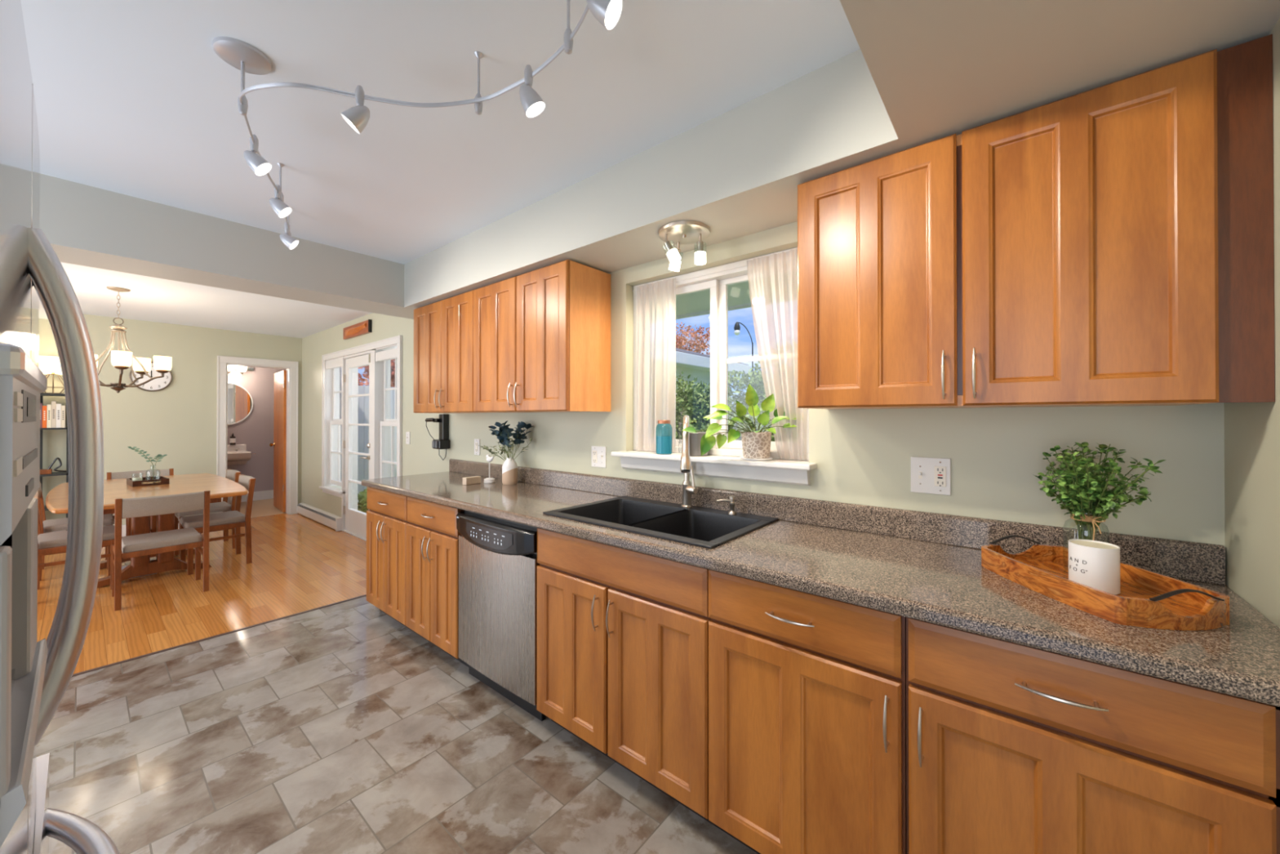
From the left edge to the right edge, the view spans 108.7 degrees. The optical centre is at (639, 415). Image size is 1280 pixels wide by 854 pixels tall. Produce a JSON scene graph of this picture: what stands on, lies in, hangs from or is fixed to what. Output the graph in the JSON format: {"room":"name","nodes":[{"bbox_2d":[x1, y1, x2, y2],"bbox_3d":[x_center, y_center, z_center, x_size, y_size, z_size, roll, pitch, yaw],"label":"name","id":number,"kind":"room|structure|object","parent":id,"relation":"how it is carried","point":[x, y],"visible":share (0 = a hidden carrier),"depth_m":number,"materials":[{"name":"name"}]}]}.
{"room":"kitchen","nodes":[
{"label":"kitchen","id":0,"kind":"room"},
{"bbox_2d":[39,318,66,519],"bbox_3d":[-7.004,0.135,4.485,0.720,2.452,2.050,0,0,39],"label":"wall","id":1,"kind":"structure","parent":0,"point":[54,441],"depth_m":5.23,"materials":[{"name":"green paint"}]},
{"bbox_2d":[83,314,302,524],"bbox_3d":[-5.451,0.141,5.707,0.130,2.452,2.030,0,0,39],"label":"wall","id":2,"kind":"structure","parent":0,"point":[178,421],"depth_m":5.47,"materials":[{"name":"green paint"}]},
{"bbox_2d":[121,524,125,537],"bbox_3d":[-5.658,1.300,5.336,0.015,0.130,1.083,0,0,39],"label":"baseboard","id":3,"kind":"structure","parent":2,"relation":"attached to","point":[123,526],"depth_m":5.15,"materials":[{"name":"white paint"}]},
{"bbox_2d":[128,361,172,391],"bbox_3d":[-5.667,-0.447,5.321,0.026,0.344,0.344,0,0,39],"label":"wall clock","id":4,"kind":"object","parent":2,"relation":"attached to","point":[158,384],"visible":0.66,"depth_m":5.33,"materials":[{"name":"white ceramic"}]},
{"bbox_2d":[216,355,298,514],"bbox_3d":[-5.093,0.311,6.123,0.157,2.116,0.840,0,0,39],"label":"trim","id":5,"kind":"structure","parent":2,"relation":"attached to","point":[292,367],"depth_m":6.33,"materials":[{"name":"white paint"}]},
{"bbox_2d":[226,365,341,491],"bbox_3d":[-5.694,0.162,6.870,1.720,2.420,1.600,0,0,39],"label":"wall","id":6,"kind":"structure","parent":0,"point":[255,431],"depth_m":7.44,"materials":[{"name":"paint"}]},
{"bbox_2d":[227,382,253,425],"bbox_3d":[-6.436,-0.181,7.118,0.018,0.672,0.672,0,0,39],"label":"round mirror","id":7,"kind":"object","parent":6,"relation":"attached to","point":[240,402],"visible":0.38,"depth_m":7.24,"materials":[{"name":"silver metal"}]},
{"bbox_2d":[227,364,253,375],"bbox_3d":[-6.362,-0.707,7.093,0.168,0.180,0.640,0,0,39],"label":"vanity light","id":8,"kind":"object","parent":6,"relation":"attached to","point":[241,369],"visible":0.36,"depth_m":7.16,"materials":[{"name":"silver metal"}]},
{"bbox_2d":[226,444,255,465],"bbox_3d":[-6.268,0.615,7.002,0.420,0.315,0.600,0,0,39],"label":"basin","id":9,"kind":"object","parent":6,"relation":"attached to","point":[237,454],"visible":0.37,"depth_m":7.04,"materials":[{"name":"beige ceramic"}]},
{"bbox_2d":[229,433,235,444],"bbox_3d":[-6.339,0.370,7.139,0.071,0.177,0.071,0,0,39],"label":"soap bottle","id":10,"kind":"object","parent":9,"relation":"on","point":[232,439],"visible":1,"depth_m":7.12,"materials":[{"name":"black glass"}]},
{"bbox_2d":[227,489,273,503],"bbox_3d":[-6.260,1.304,7.329,0.015,0.140,1.400,0,0,39],"label":"baseboard","id":11,"kind":"structure","parent":6,"relation":"attached to","point":[264,495],"depth_m":7.44,"materials":[{"name":"white paint"}]},
{"bbox_2d":[269,369,286,512],"bbox_3d":[-5.250,0.365,6.644,0.734,1.988,0.092,0,0,43],"label":"door","id":12,"kind":"structure","parent":6,"relation":"in","point":[279,444],"depth_m":6.58,"materials":[{"name":"orange wood"}]},
{"bbox_2d":[301,312,427,516],"bbox_3d":[-3.241,0.139,5.304,4.060,2.452,0.150,0,0,39],"label":"wall","id":13,"kind":"structure","parent":0,"point":[415,454],"depth_m":5.60,"materials":[{"name":"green paint"}]},
{"bbox_2d":[297,502,342,531],"bbox_3d":[-4.134,1.288,5.888,1.570,0.150,0.070,0,0,39],"label":"baseboard heater","id":14,"kind":"object","parent":13,"relation":"attached to","point":[332,521],"visible":1,"depth_m":5.76,"materials":[{"name":"white paint"}]},
{"bbox_2d":[319,485,345,497],"bbox_3d":[-3.775,0.939,5.634,0.710,0.075,0.090,0,0,39],"label":"trim","id":15,"kind":"structure","parent":13,"relation":"attached to","point":[329,490],"depth_m":5.58,"materials":[{"name":"white paint"}]},
{"bbox_2d":[325,355,358,530],"bbox_3d":[-3.701,0.327,5.672,0.640,2.080,0.162,0,0,39],"label":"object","id":16,"kind":"structure","parent":13,"relation":"in","point":[333,422],"depth_m":5.74,"materials":[{"name":"white paint"}]},
{"bbox_2d":[342,353,370,538],"bbox_3d":[-3.185,0.343,5.159,0.812,2.018,0.109,0,0,39],"label":"door","id":17,"kind":"structure","parent":13,"relation":"in","point":[355,520],"depth_m":5.36,"materials":[{"name":"white paint"}]},
{"bbox_2d":[343,319,372,339],"bbox_3d":[-3.178,-0.951,5.113,0.755,0.136,0.072,0,0,39],"label":"wooden plaque","id":18,"kind":"object","parent":13,"relation":"attached to","point":[366,326],"visible":1,"depth_m":5.04,"materials":[{"name":"brown wood"}]},
{"bbox_2d":[321,335,402,486],"bbox_3d":[-3.171,0.298,5.132,2.247,2.131,0.026,0,0,39],"label":"trim","id":19,"kind":"structure","parent":13,"relation":"attached to","point":[397,340],"depth_m":4.70,"materials":[{"name":"white paint"}]},
{"bbox_2d":[342,350,391,541],"bbox_3d":[-3.090,0.334,5.171,0.940,2.060,0.162,0,0,39],"label":"trim","id":20,"kind":"structure","parent":13,"relation":"attached to","point":[376,367],"depth_m":4.87,"materials":[{"name":"white paint"}]},
{"bbox_2d":[375,344,396,478],"bbox_3d":[-2.524,0.122,4.696,0.580,1.680,0.180,0,0,39],"label":"window","id":21,"kind":"structure","parent":13,"relation":"in","point":[388,353],"depth_m":4.81,"materials":[{"name":"white paint"}]},
{"bbox_2d":[405,431,409,444],"bbox_3d":[-2.201,0.215,4.343,0.076,0.118,0.016,0,0,39],"label":"light switch","id":22,"kind":"object","parent":13,"relation":"attached to","point":[407,433],"visible":1,"depth_m":4.34,"materials":[{"name":"white paint"}]},
{"bbox_2d":[36,498,757,853],"bbox_3d":[-3.327,1.379,3.111,10.300,0.050,4.600,0,0,39],"label":"floor","id":23,"kind":"structure","parent":0,"point":[340,728],"depth_m":1.91,"materials":[{"name":"tile"}]},
{"bbox_2d":[40,392,68,530],"bbox_3d":[-6.590,0.413,5.020,0.300,1.900,0.435,0,0,39],"label":"bookshelf","id":24,"kind":"object","parent":23,"relation":"on","point":[42,394],"visible":0.06,"depth_m":5.08,"materials":[{"name":"grey metal"}]},
{"bbox_2d":[40,403,43,427],"bbox_3d":[-6.532,0.005,4.996,0.163,0.266,0.029,0,0,39],"label":"book","id":25,"kind":"object","parent":24,"relation":"on","point":[41,404],"visible":0.38,"depth_m":4.95,"materials":[{"name":"paper"}]},
{"bbox_2d":[42,405,47,427],"bbox_3d":[-6.512,0.018,5.020,0.163,0.240,0.029,0,0,39],"label":"book","id":26,"kind":"object","parent":24,"relation":"on","point":[44,407],"visible":0.97,"depth_m":4.97,"materials":[{"name":"orange paper"}]},
{"bbox_2d":[40,468,52,474],"bbox_3d":[-6.526,0.618,5.002,0.120,0.050,0.140,0,0,39],"label":"wooden box","id":27,"kind":"object","parent":24,"relation":"on","point":[45,471],"visible":0.56,"depth_m":4.99,"materials":[{"name":"brown wood"}]},
{"bbox_2d":[46,404,51,427],"bbox_3d":[-6.493,0.011,5.043,0.163,0.254,0.028,0,0,39],"label":"book","id":28,"kind":"object","parent":24,"relation":"on","point":[49,406],"visible":0.96,"depth_m":4.99,"materials":[{"name":"beige paper"}]},
{"bbox_2d":[39,355,64,393],"bbox_3d":[-6.463,-0.438,5.053,0.340,0.399,0.340,0,0,39],"label":"table lamp","id":29,"kind":"object","parent":24,"relation":"on","point":[49,365],"visible":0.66,"depth_m":4.96,"materials":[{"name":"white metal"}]},
{"bbox_2d":[51,400,56,427],"bbox_3d":[-6.473,-0.007,5.067,0.163,0.290,0.030,0,0,39],"label":"book","id":30,"kind":"object","parent":24,"relation":"on","point":[53,403],"visible":0.99,"depth_m":5.01,"materials":[{"name":"beige paper"}]},
{"bbox_2d":[47,457,66,471],"bbox_3d":[-6.427,0.551,5.076,0.016,0.171,0.193,0,0,39],"label":"sculpture","id":31,"kind":"object","parent":24,"relation":"on","point":[58,458],"visible":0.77,"depth_m":5.06,"materials":[{"name":"black plastic"}]},
{"bbox_2d":[56,404,61,427],"bbox_3d":[-6.452,0.007,5.092,0.163,0.263,0.032,0,0,39],"label":"book","id":32,"kind":"object","parent":24,"relation":"on","point":[58,406],"visible":0.99,"depth_m":5.04,"materials":[{"name":"white paper"}]},
{"bbox_2d":[61,405,65,427],"bbox_3d":[-6.432,0.015,5.117,0.163,0.246,0.028,0,0,39],"label":"book","id":33,"kind":"object","parent":24,"relation":"on","point":[63,407],"visible":1,"depth_m":5.07,"materials":[{"name":"beige paper"}]},
{"bbox_2d":[0,0,119,853],"bbox_3d":[-1.019,0.443,0.332,0.900,1.795,0.884,0,0,39],"label":"refrigerator","id":34,"kind":"object","parent":23,"relation":"on","point":[35,677],"visible":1,"depth_m":0.50,"materials":[{"name":"grey metal"}]},
{"bbox_2d":[37,506,114,589],"bbox_3d":[-4.421,0.969,3.562,0.482,0.775,0.484,0,0,39],"label":"dining chair","id":35,"kind":"object","parent":23,"relation":"on","point":[55,539],"visible":0.47,"depth_m":3.53,"materials":[{"name":"beige fabric"}]},
{"bbox_2d":[37,482,114,581],"bbox_3d":[-4.993,0.971,4.031,0.482,0.775,0.484,0,0,39],"label":"dining chair","id":36,"kind":"object","parent":23,"relation":"on","point":[60,524],"visible":0.41,"depth_m":3.97,"materials":[{"name":"beige fabric"}]},
{"bbox_2d":[106,468,178,528],"bbox_3d":[-5.157,0.975,4.757,0.484,0.775,0.482,0,0,39],"label":"dining chair","id":37,"kind":"object","parent":23,"relation":"on","point":[128,474],"visible":0.1,"depth_m":4.87,"materials":[{"name":"beige fabric"}]},
{"bbox_2d":[45,472,248,587],"bbox_3d":[-4.353,0.996,4.071,2.006,0.725,1.120,0,0,39],"label":"dining table","id":38,"kind":"object","parent":23,"relation":"on","point":[57,499],"visible":0.48,"depth_m":3.86,"materials":[{"name":"brown wood"}]},
{"bbox_2d":[126,475,169,486],"bbox_3d":[-4.543,0.609,4.235,0.320,0.050,0.230,0,0,35],"label":"wooden tray","id":39,"kind":"object","parent":38,"relation":"on","point":[162,480],"visible":0.97,"depth_m":4.18,"materials":[{"name":"brown wood"}]},
{"bbox_2d":[132,472,142,480],"bbox_3d":[-4.541,0.570,4.143,0.072,0.085,0.072,0,0,39],"label":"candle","id":40,"kind":"object","parent":39,"relation":"on","point":[134,478],"visible":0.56,"depth_m":4.13,"materials":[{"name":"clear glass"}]},
{"bbox_3d":[-4.500,0.537,4.240,0.096,0.152,0.096,0,0,39],"label":"bottle vase","id":41,"kind":"object","parent":39,"relation":"on","visible":0},
{"bbox_2d":[127,446,166,479],"bbox_3d":[-4.530,0.441,4.223,0.252,0.318,0.032,0,0,-42],"label":"eucalyptus sprig","id":42,"kind":"object","parent":41,"relation":"in","point":[159,456],"visible":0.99,"depth_m":4.22,"materials":[{"name":"green plant"}]},
{"bbox_2d":[111,489,209,610],"bbox_3d":[-3.630,0.969,3.482,0.484,0.775,0.482,0,0,39],"label":"dining chair","id":43,"kind":"object","parent":23,"relation":"on","point":[153,543],"visible":1,"depth_m":3.38,"materials":[{"name":"brown wood"}]},
{"bbox_2d":[174,468,240,557],"bbox_3d":[-4.436,0.974,4.711,0.482,0.775,0.484,0,0,39],"label":"dining chair","id":44,"kind":"object","parent":23,"relation":"on","point":[223,506],"visible":0.44,"depth_m":4.68,"materials":[{"name":"beige fabric"}]},
{"bbox_2d":[179,474,255,574],"bbox_3d":[-3.876,0.972,4.226,0.482,0.775,0.484,0,0,39],"label":"dining chair","id":45,"kind":"object","parent":23,"relation":"on","point":[248,482],"visible":0.8,"depth_m":4.19,"materials":[{"name":"brown wood"}]},
{"bbox_2d":[71,594,366,676],"bbox_3d":[-2.620,1.351,2.771,0.025,0.003,2.970,0,0,39],"label":"trim","id":46,"kind":"structure","parent":23,"relation":"on","point":[313,609],"depth_m":2.77,"materials":[{"name":"brown wood"}]},
{"bbox_2d":[366,486,419,635],"bbox_3d":[-1.454,0.918,3.167,0.600,0.872,0.650,0,0,39],"label":"base cabinet","id":47,"kind":"object","parent":23,"relation":"on","point":[386,515],"visible":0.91,"depth_m":2.92,"materials":[{"name":"brown wood"}]},
{"bbox_2d":[405,496,468,666],"bbox_3d":[-0.993,0.917,2.789,0.588,0.872,0.650,0,0,39],"label":"base cabinet","id":48,"kind":"object","parent":23,"relation":"on","point":[432,611],"visible":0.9,"depth_m":2.53,"materials":[{"name":"brown wood"}]},
{"bbox_2d":[456,510,545,720],"bbox_3d":[-0.521,0.918,2.388,0.638,0.865,0.622,0,0,39],"label":"dishwasher","id":49,"kind":"object","parent":23,"relation":"on","point":[498,563],"visible":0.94,"depth_m":2.13,"materials":[{"name":"silver metal"}]},
{"bbox_2d":[536,528,720,829],"bbox_3d":[0.065,0.912,1.921,0.846,0.872,0.650,0,0,39],"label":"base cabinet","id":50,"kind":"object","parent":23,"relation":"on","point":[623,633],"visible":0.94,"depth_m":1.64,"materials":[{"name":"brown wood"}]},
{"bbox_2d":[361,458,1279,706],"bbox_3d":[-0.201,0.406,2.147,3.856,0.139,0.644,0,0,39],"label":"countertop","id":51,"kind":"structure","parent":50,"relation":"on","point":[926,566],"depth_m":1.31,"materials":[{"name":"stone"}]},
{"bbox_2d":[462,475,480,484],"bbox_3d":[-1.074,0.416,2.930,0.040,0.045,0.110,0,0,33],"label":"wooden block","id":52,"kind":"object","parent":51,"relation":"on","point":[473,479],"visible":1,"depth_m":2.91,"materials":[{"name":"brown wood"}]},
{"bbox_2d":[483,454,495,483],"bbox_3d":[-0.979,0.348,2.989,0.074,0.183,0.072,0,0,-3],"label":"bird figurine","id":53,"kind":"object","parent":51,"relation":"on","point":[488,480],"visible":0.99,"depth_m":2.97,"materials":[{"name":"white ceramic"}]},
{"bbox_2d":[502,457,517,484],"bbox_3d":[-0.834,0.355,2.939,0.096,0.168,0.096,0,0,39],"label":"ceramic vase","id":54,"kind":"object","parent":51,"relation":"on","point":[509,467],"visible":0.98,"depth_m":2.90,"materials":[{"name":"beige ceramic"}]},
{"bbox_2d":[477,420,533,460],"bbox_3d":[-0.874,0.174,2.930,0.332,0.282,0.284,0,0,39],"label":"bunch","id":55,"kind":"object","parent":54,"relation":"in","point":[504,432],"visible":0.91,"depth_m":2.90,"materials":[{"name":"green"}]},
{"bbox_2d":[542,495,778,548],"bbox_3d":[0.072,0.535,1.957,0.852,0.219,0.542,0,0,39],"label":"sink","id":56,"kind":"object","parent":51,"relation":"in","point":[705,527],"visible":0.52,"depth_m":2.01,"materials":[{"name":"black stone"}]},
{"bbox_2d":[716,495,737,515],"bbox_3d":[0.375,0.386,1.976,0.084,0.078,0.038,0,0,-6],"label":"soap dispenser","id":57,"kind":"object","parent":56,"relation":"on","point":[731,501],"visible":1,"depth_m":1.97,"materials":[{"name":"silver metal"}]},
{"bbox_2d":[680,414,697,507],"bbox_3d":[0.218,0.212,2.028,0.077,0.427,0.249,0,0,6],"label":"kitchen faucet","id":58,"kind":"object","parent":51,"relation":"on","point":[686,467],"visible":0.98,"depth_m":2.02,"materials":[{"name":"silver metal"}]},
{"bbox_2d":[981,534,1230,630],"bbox_3d":[1.098,0.390,1.131,0.264,0.080,0.435,0,0,-1],"label":"serving tray","id":59,"kind":"object","parent":51,"relation":"on","point":[1146,598],"visible":0.96,"depth_m":1.03,"materials":[{"name":"brown wood"}]},
{"bbox_2d":[1062,512,1110,568],"bbox_3d":[1.188,0.338,1.223,0.090,0.162,0.090,0,0,39],"label":"glass jar","id":60,"kind":"object","parent":59,"relation":"on","point":[1091,518],"visible":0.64,"depth_m":1.20,"materials":[{"name":"clear glass"}]},
{"bbox_2d":[1034,442,1166,540],"bbox_3d":[1.207,0.236,1.200,0.217,0.329,0.237,0,0,-26],"label":"potted plant","id":61,"kind":"object","parent":60,"relation":"in","point":[1086,491],"visible":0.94,"depth_m":1.19,"materials":[{"name":"green plant"}]},
{"bbox_2d":[1068,538,1119,595],"bbox_3d":[1.095,0.365,1.107,0.089,0.108,0.089,0,0,39],"label":"candle","id":62,"kind":"object","parent":59,"relation":"on","point":[1095,564],"visible":0.92,"depth_m":1.08,"materials":[{"name":"white ceramic"}]},
{"bbox_2d":[708,568,906,853],"bbox_3d":[0.602,0.910,1.481,0.537,0.872,0.650,0,0,39],"label":"base cabinet","id":63,"kind":"object","parent":23,"relation":"on","point":[807,691],"visible":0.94,"depth_m":1.24,"materials":[{"name":"brown wood"}]},
{"bbox_2d":[906,616,1279,853],"bbox_3d":[1.048,0.909,1.114,0.615,0.872,0.650,0,0,39],"label":"base cabinet","id":64,"kind":"object","parent":23,"relation":"on","point":[1012,748],"visible":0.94,"depth_m":0.90,"materials":[{"name":"brown wood"}]},
{"bbox_2d":[20,0,860,337],"bbox_3d":[-3.053,-1.151,2.607,9.220,0.100,4.150,0,0,39],"label":"ceiling","id":65,"kind":"structure","parent":0,"point":[134,98],"depth_m":1.64,"materials":[{"name":"paint"}]},
{"bbox_2d":[59,286,172,393],"bbox_3d":[-4.490,-0.642,3.953,0.613,0.904,0.633,0,0,39],"label":"chandelier","id":66,"kind":"object","parent":65,"relation":"hanging from","point":[121,360],"visible":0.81,"depth_m":3.97,"materials":[{"name":"grey metal"}]},
{"bbox_2d":[212,0,622,249],"bbox_3d":[-1.062,-0.976,1.545,2.375,0.259,0.544,0,0,35],"label":"track light","id":67,"kind":"object","parent":65,"relation":"attached to","point":[240,55],"visible":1,"depth_m":1.37,"materials":[{"name":"silver metal"}]},
{"bbox_2d":[404,48,902,309],"bbox_3d":[-0.370,-0.945,2.472,3.182,0.312,0.368,0,0,39],"label":"soffit","id":68,"kind":"structure","parent":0,"point":[738,172],"depth_m":1.82,"materials":[{"name":"paint"}]},
{"bbox_2d":[40,173,413,319],"bbox_3d":[-2.797,-0.946,2.313,0.370,0.312,3.920,0,0,39],"label":"ceiling beam","id":69,"kind":"structure","parent":68,"relation":"attached to","point":[85,225],"depth_m":2.54,"materials":[{"name":"paint"}]},
{"bbox_2d":[657,220,710,271],"bbox_3d":[0.190,-0.719,1.979,0.226,0.145,0.224,0,0,39],"label":"ceiling light","id":70,"kind":"object","parent":68,"relation":"attached to","point":[682,232],"visible":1,"depth_m":1.95,"materials":[{"name":"silver metal"}]},
{"bbox_2d":[675,280,751,319],"bbox_3d":[0.509,-0.906,2.989,6.000,0.160,1.220,0,0,39],"label":"ceiling","id":71,"kind":"structure","parent":0,"point":[698,303],"depth_m":3.41,"materials":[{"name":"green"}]},
{"bbox_2d":[427,221,1225,547],"bbox_3d":[-0.045,0.125,2.499,4.440,2.452,0.207,0,0,39],"label":"wall","id":72,"kind":"structure","parent":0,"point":[861,456],"depth_m":1.61,"materials":[{"name":"green paint"}]},
{"bbox_2d":[424,413,449,460],"bbox_3d":[-1.634,0.175,3.674,0.268,0.369,0.105,0,0,39],"label":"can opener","id":73,"kind":"object","parent":72,"relation":"attached to","point":[443,442],"visible":1,"depth_m":3.62,"materials":[{"name":"black plastic"}]},
{"bbox_2d":[413,289,512,413],"bbox_3d":[-1.252,-0.396,3.200,0.804,0.759,0.355,0,0,39],"label":"upper cabinet","id":74,"kind":"object","parent":72,"relation":"attached to","point":[443,330],"visible":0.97,"depth_m":3.05,"materials":[{"name":"brown wood"}]},
{"bbox_2d":[474,439,479,455],"bbox_3d":[-1.202,0.234,3.381,0.070,0.118,0.009,0,0,39],"label":"outlet plate","id":75,"kind":"object","parent":72,"relation":"attached to","point":[477,442],"visible":1,"depth_m":3.37,"materials":[{"name":"white paint"}]},
{"bbox_2d":[475,442,477,451],"bbox_3d":[-1.204,0.234,3.379,0.034,0.068,0.002,0,0,39],"label":"receptacle","id":76,"kind":"object","parent":75,"relation":"attached to","point":[476,443],"depth_m":3.38,"materials":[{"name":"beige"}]},
{"bbox_2d":[473,259,610,412],"bbox_3d":[-0.607,-0.398,2.671,0.862,0.759,0.355,0,0,39],"label":"upper cabinet","id":77,"kind":"object","parent":72,"relation":"attached to","point":[542,335],"visible":1,"depth_m":2.46,"materials":[{"name":"brown wood"}]},
{"bbox_2d":[591,445,606,467],"bbox_3d":[-0.236,0.235,2.584,0.112,0.118,0.016,0,0,39],"label":"outlet plate","id":78,"kind":"object","parent":72,"relation":"attached to","point":[598,453],"visible":1,"depth_m":2.58,"materials":[{"name":"white paint"}]},
{"bbox_2d":[592,450,596,462],"bbox_3d":[-0.257,0.235,2.602,0.034,0.068,0.002,0,0,39],"label":"receptacle","id":79,"kind":"object","parent":78,"relation":"attached to","point":[594,452],"depth_m":2.60,"materials":[{"name":"beige plastic"}]},
{"bbox_2d":[632,263,746,292],"bbox_3d":[0.337,-0.680,2.200,0.974,0.008,0.004,0,0,39],"label":"curtain rod","id":80,"kind":"object","parent":72,"relation":"attached to","point":[743,265],"visible":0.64,"depth_m":2.20,"materials":[{"name":"white paint"}]},
{"bbox_2d":[636,277,675,452],"bbox_3d":[0.079,-0.253,2.392,0.260,0.883,0.042,0,0,39],"label":"sheer curtain","id":81,"kind":"object","parent":80,"relation":"hanging from","point":[655,301],"visible":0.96,"depth_m":2.38,"materials":[{"name":"white fabric"}]},
{"bbox_2d":[746,248,807,460],"bbox_3d":[0.588,-0.255,1.975,0.275,0.883,0.040,0,0,39],"label":"sheer curtain","id":82,"kind":"object","parent":80,"relation":"hanging from","point":[773,278],"visible":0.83,"depth_m":1.96,"materials":[{"name":"white fabric"}]},
{"bbox_2d":[610,247,817,470],"bbox_3d":[0.318,-0.247,2.176,1.043,0.923,0.223,0,0,39],"label":"window","id":83,"kind":"structure","parent":72,"relation":"attached to","point":[717,283],"depth_m":2.22,"materials":[{"name":"white paint"}]},
{"bbox_2d":[655,420,672,454],"bbox_3d":[0.119,0.108,2.276,0.082,0.167,0.082,0,0,39],"label":"jar","id":84,"kind":"object","parent":83,"relation":"on","point":[664,443],"visible":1,"depth_m":2.25,"materials":[{"name":"teal glass"}]},
{"bbox_2d":[675,409,686,452],"bbox_3d":[0.196,0.078,2.212,0.058,0.207,0.068,0,0,19],"label":"sprig","id":85,"kind":"object","parent":83,"relation":"on","point":[680,428],"visible":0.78,"depth_m":2.22,"materials":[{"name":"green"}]},
{"bbox_2d":[689,431,708,456],"bbox_3d":[0.269,0.136,2.187,0.132,0.110,0.132,0,0,39],"label":"plant pot","id":86,"kind":"object","parent":83,"relation":"on","point":[695,437],"visible":0.55,"depth_m":2.13,"materials":[{"name":"grey ceramic"}]},
{"bbox_2d":[739,431,773,460],"bbox_3d":[0.500,0.131,1.973,0.140,0.118,0.140,0,0,39],"label":"plant pot","id":87,"kind":"object","parent":83,"relation":"on","point":[756,446],"visible":0.93,"depth_m":1.92,"materials":[{"name":"white ceramic"}]},
{"bbox_2d":[682,383,796,455],"bbox_3d":[0.460,0.017,1.929,0.560,0.306,0.184,0,0,-10],"label":"vine","id":88,"kind":"object","parent":87,"relation":"in","point":[707,442],"visible":0.88,"depth_m":1.93,"materials":[{"name":"green plant"}]},
{"bbox_2d":[448,458,1225,585],"bbox_3d":[-0.003,0.387,2.389,3.852,0.099,0.019,0,0,39],"label":"backsplash","id":89,"kind":"structure","parent":72,"relation":"attached to","point":[1175,558],"depth_m":1.62,"materials":[{"name":"stone"}]},
{"bbox_2d":[911,456,951,495],"bbox_3d":[0.995,0.208,1.574,0.117,0.124,0.016,0,0,39],"label":"outlet plate","id":90,"kind":"object","parent":72,"relation":"attached to","point":[929,475],"visible":1,"depth_m":1.57,"materials":[{"name":"white paint"}]},
{"bbox_2d":[934,466,946,486],"bbox_3d":[1.018,0.208,1.556,0.034,0.068,0.002,0,0,39],"label":"receptacle","id":91,"kind":"object","parent":90,"relation":"attached to","point":[940,471],"depth_m":1.55,"materials":[{"name":"beige plastic"}]},
{"bbox_2d":[797,34,1275,408],"bbox_3d":[1.002,-0.405,1.351,0.984,0.759,0.355,0,0,39],"label":"upper cabinet","id":92,"kind":"object","parent":72,"relation":"attached to","point":[1111,244],"visible":1,"depth_m":1.14,"materials":[{"name":"brown wood"}]},
{"bbox_2d":[840,0,1279,150],"bbox_3d":[0.314,-0.956,0.269,0.671,0.312,2.907,0,0,39],"label":"ceiling","id":93,"kind":"structure","parent":0,"point":[938,68],"depth_m":0.99,"materials":[{"name":"paint"}]},
{"bbox_2d":[1223,18,1279,627],"bbox_3d":[0.632,0.113,0.003,0.150,2.452,2.907,0,0,39],"label":"wall","id":94,"kind":"structure","parent":0,"point":[1251,429],"depth_m":1.01,"materials":[{"name":"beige paint"}]},
{"label":"outside","id":95,"kind":"structure","parent":0,"visible":0},
{"bbox_3d":[7.189,1.767,21.367,44.000,0.050,37.830,0,0,39],"label":"lawn","id":96,"kind":"structure","parent":95,"visible":0},
{"bbox_2d":[357,487,368,512],"bbox_3d":[-3.686,1.296,6.570,0.896,0.827,0.760,0,0,39],"label":"shrub","id":97,"kind":"object","parent":96,"relation":"on","point":[362,495],"visible":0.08,"depth_m":6.30,"materials":[{"name":"green plant"}]},
{"bbox_2d":[341,385,396,506],"bbox_3d":[-4.388,0.531,8.759,0.100,2.300,2.580,0,0,39],"label":"vinyl fence","id":98,"kind":"object","parent":96,"relation":"on","point":[362,402],"visible":0.03,"depth_m":8.13,"materials":[{"name":"white plastic"}]},
{"bbox_2d":[358,350,395,386],"bbox_3d":[-7.935,-0.402,15.880,4.863,4.259,3.246,0,0,44],"label":"maple","id":99,"kind":"object","parent":96,"relation":"on","point":[393,361],"visible":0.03,"depth_m":15.28,"materials":[{"name":"red plant"}]},
{"bbox_2d":[675,321,710,355],"bbox_3d":[1.372,-0.634,14.134,2.082,4.685,1.892,0,0,39],"label":"autumn tree","id":100,"kind":"object","parent":96,"relation":"on","point":[679,345],"visible":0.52,"depth_m":13.87,"materials":[{"name":"red plant"}]},
{"bbox_2d":[675,347,751,432],"bbox_3d":[-0.968,0.007,8.879,4.840,3.350,3.900,0,0,39],"label":"garage","id":101,"kind":"structure","parent":96,"relation":"on","point":[695,364],"depth_m":7.87,"materials":[{"name":"white"}]},
{"bbox_2d":[675,368,774,441],"bbox_3d":[0.828,0.557,5.349,2.225,2.229,1.345,0,0,44],"label":"shrub","id":102,"kind":"object","parent":96,"relation":"on","point":[691,401],"visible":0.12,"depth_m":5.25,"materials":[{"name":"green plant"}]},
{"bbox_2d":[733,321,753,375],"bbox_3d":[4.530,-1.165,20.067,0.858,5.802,0.277,0,0,-8],"label":"street lamp","id":103,"kind":"object","parent":96,"relation":"on","point":[736,327],"visible":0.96,"depth_m":20.01,"materials":[{"name":"black metal"}]},
{"bbox_2d":[728,360,773,439],"bbox_3d":[3.544,0.017,9.250,4.354,3.362,1.897,0,0,39],"label":"shrub","id":104,"kind":"object","parent":96,"relation":"on","point":[756,367],"visible":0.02,"depth_m":9.58,"materials":[{"name":"green plant"}]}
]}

